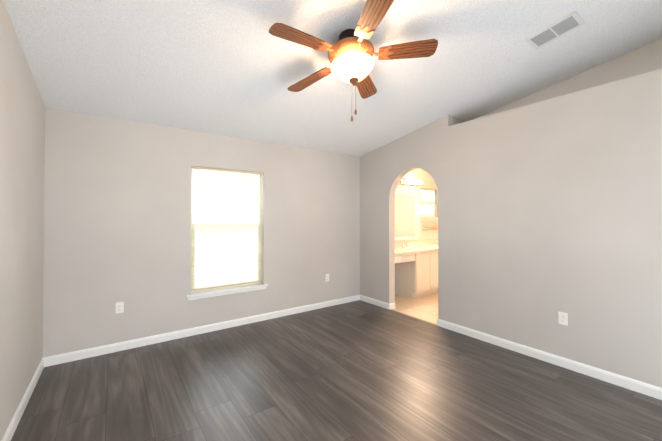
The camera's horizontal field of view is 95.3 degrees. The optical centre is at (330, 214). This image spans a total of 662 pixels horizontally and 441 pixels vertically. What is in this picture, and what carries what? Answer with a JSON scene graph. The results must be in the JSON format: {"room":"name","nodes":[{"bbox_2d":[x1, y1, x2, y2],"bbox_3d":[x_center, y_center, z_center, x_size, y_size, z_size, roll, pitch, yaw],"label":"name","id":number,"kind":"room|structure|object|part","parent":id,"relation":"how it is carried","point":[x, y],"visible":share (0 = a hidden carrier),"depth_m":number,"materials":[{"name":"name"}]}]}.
{"room":"empty bedroom","nodes":[
{"label":"empty bedroom","id":0,"kind":"room"},
{"bbox_2d":[0,0,44,440],"bbox_3d":[-1.432,-0.247,0.996,0.120,3.300,4.440,0,-1,-36],"label":"wall","id":1,"kind":"structure","parent":0,"point":[22,138],"depth_m":2.06,"materials":[{"name":"beige paint"}]},
{"bbox_2d":[1,358,43,440],"bbox_3d":[-1.413,1.360,1.065,0.013,0.088,4.320,0,-1,-36],"label":"baseboard","id":2,"kind":"structure","parent":1,"relation":"attached to","point":[12,427],"depth_m":2.14,"materials":[{"name":"white wood"}]},
{"bbox_2d":[43,107,437,356],"bbox_3d":[-0.069,0.136,4.816,6.820,2.620,0.154,0,-1,-36],"label":"wall","id":3,"kind":"structure","parent":0,"point":[117,210],"depth_m":3.38,"materials":[{"name":"beige paint"}]},
{"bbox_2d":[115,302,123,313],"bbox_3d":[-2.214,0.978,3.157,0.070,0.115,0.015,0,-1,-36],"label":"electrical outlet","id":4,"kind":"object","parent":3,"relation":"attached to","point":[119,307],"visible":1,"depth_m":3.15,"materials":[{"name":"white plastic"}]},
{"bbox_2d":[43,295,359,366],"bbox_3d":[-1.094,1.393,3.959,3.930,0.088,0.013,0,-1,-36],"label":"baseboard","id":5,"kind":"structure","parent":3,"relation":"attached to","point":[91,352],"depth_m":3.48,"materials":[{"name":"white wood"}]},
{"bbox_2d":[186,166,267,300],"bbox_3d":[-1.316,0.221,3.877,1.020,1.590,0.175,0,-1,-36],"label":"bedroom window","id":6,"kind":"structure","parent":3,"relation":"in","point":[219,289],"depth_m":3.84,"materials":[{"name":"beige plastic"}]},
{"bbox_3d":[-1.355,0.196,3.932,0.850,1.470,0.003,0,-1,-36],"label":"glass","id":7,"kind":"part","parent":6,"relation":"part of","materials":[{"name":"glass"}]},
{"bbox_3d":[-1.301,0.981,3.849,1.020,0.068,0.125,0,-1,-36],"label":"sill","id":8,"kind":"part","parent":6,"relation":"part of","materials":[{"name":"white wood"}]},
{"bbox_2d":[395,192,417,239],"bbox_3d":[1.190,0.035,5.619,1.280,0.900,0.024,0,-1,-36],"label":"vanity mirror","id":9,"kind":"object","parent":3,"relation":"attached to","point":[405,216],"visible":0.44,"depth_m":5.80,"materials":[{"name":"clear mirror"}]},
{"bbox_2d":[400,178,421,185],"bbox_3d":[1.573,-0.627,5.831,0.540,0.110,0.142,0,-1,-36],"label":"light bar","id":10,"kind":"object","parent":3,"relation":"attached to","point":[404,181],"visible":1,"depth_m":5.81,"materials":[{"name":"silver metal"}]},
{"bbox_2d":[395,239,437,246],"bbox_3d":[1.624,0.579,5.928,2.520,0.100,0.022,0,-1,-36],"label":"backsplash","id":11,"kind":"structure","parent":3,"relation":"attached to","point":[423,243],"depth_m":5.94,"materials":[{"name":"beige tile"}]},
{"bbox_2d":[418,188,437,220],"bbox_3d":[2.022,-0.162,6.306,0.750,0.750,0.175,0,-1,-36],"label":"bathroom window","id":12,"kind":"structure","parent":3,"relation":"in","point":[428,217],"depth_m":6.29,"materials":[{"name":"beige plastic"}]},
{"bbox_3d":[2.037,0.099,6.283,0.750,0.068,0.125,0,-1,-36],"label":"sill","id":13,"kind":"part","parent":12,"relation":"part of","materials":[{"name":"white"}]},
{"bbox_3d":[1.989,-0.227,6.352,0.650,0.620,0.062,0,-1,-36],"label":"frame","id":14,"kind":"part","parent":12,"relation":"part of","materials":[{"name":"beige plastic"}]},
{"bbox_2d":[3,0,661,156],"bbox_3d":[0.353,-1.419,2.398,4.640,0.862,4.590,0,-1,-36],"label":"ceiling","id":15,"kind":"structure","parent":0,"point":[234,68],"depth_m":2.52,"materials":[{"name":"white paint"}]},
{"bbox_2d":[269,0,437,121],"bbox_3d":[0.114,-1.015,2.225,1.187,0.677,1.218,0,-1,-36],"label":"fan","id":16,"kind":"object","parent":15,"relation":"hanging from","point":[351,52],"visible":1,"depth_m":2.15,"materials":[{"name":"brown wood"}]},
{"bbox_3d":[0.146,-1.272,2.255,0.244,0.162,0.242,0,-1,-36],"label":"canopy motor","id":17,"kind":"part","parent":16,"relation":"part of","materials":[{"name":"brown metal"}]},
{"bbox_3d":[0.158,-1.055,2.236,0.320,0.142,0.317,0,-1,-36],"label":"lamp shade","id":18,"kind":"part","parent":16,"relation":"part of","materials":[{"name":"white glass"}]},
{"bbox_2d":[524,11,585,49],"bbox_3d":[1.792,-1.467,2.424,0.236,0.062,0.341,0,-1,-36],"label":"ceiling vent","id":19,"kind":"object","parent":15,"relation":"in","point":[570,22],"visible":1,"depth_m":2.41,"materials":[{"name":"white metal"}]},
{"bbox_2d":[11,300,661,440],"bbox_3d":[0.114,1.447,2.192,4.050,0.060,4.590,0,-1,-36],"label":"floor","id":20,"kind":"structure","parent":0,"point":[359,370],"depth_m":2.42,"materials":[{"name":"laminate"}]},
{"bbox_2d":[392,292,437,323],"bbox_3d":[2.095,1.481,5.268,2.770,0.060,1.940,0,-1,-36],"label":"floor","id":21,"kind":"structure","parent":0,"point":[425,307],"depth_m":4.73,"materials":[{"name":"beige tile"}]},
{"bbox_2d":[389,309,437,325],"bbox_3d":[1.137,1.437,4.234,0.035,0.006,0.850,0,-1,-36],"label":"threshold","id":22,"kind":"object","parent":21,"relation":"on","point":[412,316],"depth_m":4.23,"materials":[{"name":"beige wood"}]},
{"bbox_2d":[395,251,437,297],"bbox_3d":[1.785,1.061,5.700,2.520,0.790,0.573,0,-1,-36],"label":"bathroom vanity","id":23,"kind":"object","parent":21,"relation":"on","point":[416,268],"depth_m":5.28,"materials":[{"name":"white wood"}]},
{"bbox_2d":[395,243,437,254],"bbox_3d":[1.786,0.646,5.704,2.520,0.040,0.574,0,-1,-36],"label":"countertop","id":24,"kind":"structure","parent":23,"relation":"on","point":[430,246],"depth_m":5.43,"materials":[{"name":"beige stone"}]},
{"bbox_2d":[401,243,410,247],"bbox_3d":[1.415,0.578,5.609,0.170,0.095,0.155,0,-1,-36],"label":"faucet","id":25,"kind":"object","parent":24,"relation":"on","point":[405,245],"depth_m":5.62,"materials":[{"name":"silver metal"}]},
{"bbox_2d":[360,69,661,387],"bbox_3d":[1.951,0.062,3.524,0.470,2.739,4.320,0,-1,-36],"label":"wall","id":26,"kind":"structure","parent":0,"point":[554,206],"depth_m":2.91,"materials":[{"name":"beige paint"}]},
{"bbox_2d":[360,295,388,308],"bbox_3d":[0.684,1.403,4.844,0.013,0.088,0.670,0,-1,-36],"label":"baseboard","id":27,"kind":"structure","parent":26,"relation":"attached to","point":[374,301],"depth_m":4.82,"materials":[{"name":"white wood"}]},
{"bbox_2d":[389,302,394,308],"bbox_3d":[0.933,1.400,4.603,0.133,0.088,0.013,0,-1,-36],"label":"baseboard","id":28,"kind":"structure","parent":26,"relation":"attached to","point":[391,305],"depth_m":4.60,"materials":[{"name":"white wood"}]},
{"bbox_2d":[438,319,661,399],"bbox_3d":[2.203,1.379,2.752,0.013,0.088,2.800,0,-1,-36],"label":"baseboard","id":29,"kind":"structure","parent":26,"relation":"attached to","point":[622,381],"depth_m":2.80,"materials":[{"name":"white wood"}]},
{"bbox_2d":[558,312,567,325],"bbox_3d":[2.166,0.974,2.817,0.015,0.115,0.070,0,-1,-36],"label":"outlet","id":30,"kind":"object","parent":26,"relation":"attached to","point":[562,318],"visible":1,"depth_m":2.81,"materials":[{"name":"white plastic"}]},
{"bbox_2d":[453,38,661,124],"bbox_3d":[2.504,-1.445,2.984,0.470,0.860,2.770,0,-1,-36],"label":"wall","id":31,"kind":"structure","parent":0,"point":[644,59],"depth_m":2.94,"materials":[{"name":"beige paint"}]},
{"label":"outside","id":32,"kind":"structure","parent":0,"visible":0},
{"bbox_2d":[199,171,432,285],"bbox_3d":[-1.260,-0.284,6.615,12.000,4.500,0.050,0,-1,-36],"label":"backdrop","id":33,"kind":"structure","parent":32,"point":[425,208],"depth_m":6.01,"materials":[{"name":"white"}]},
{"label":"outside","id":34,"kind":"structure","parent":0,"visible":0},
{"bbox_2d":[192,170,254,286],"bbox_3d":[-1.876,0.239,5.074,2.800,2.420,0.090,0,-1,-36],"label":"frame","id":35,"kind":"object","parent":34,"point":[194,199],"depth_m":4.83,"materials":[{"name":"white paint"}]}
]}

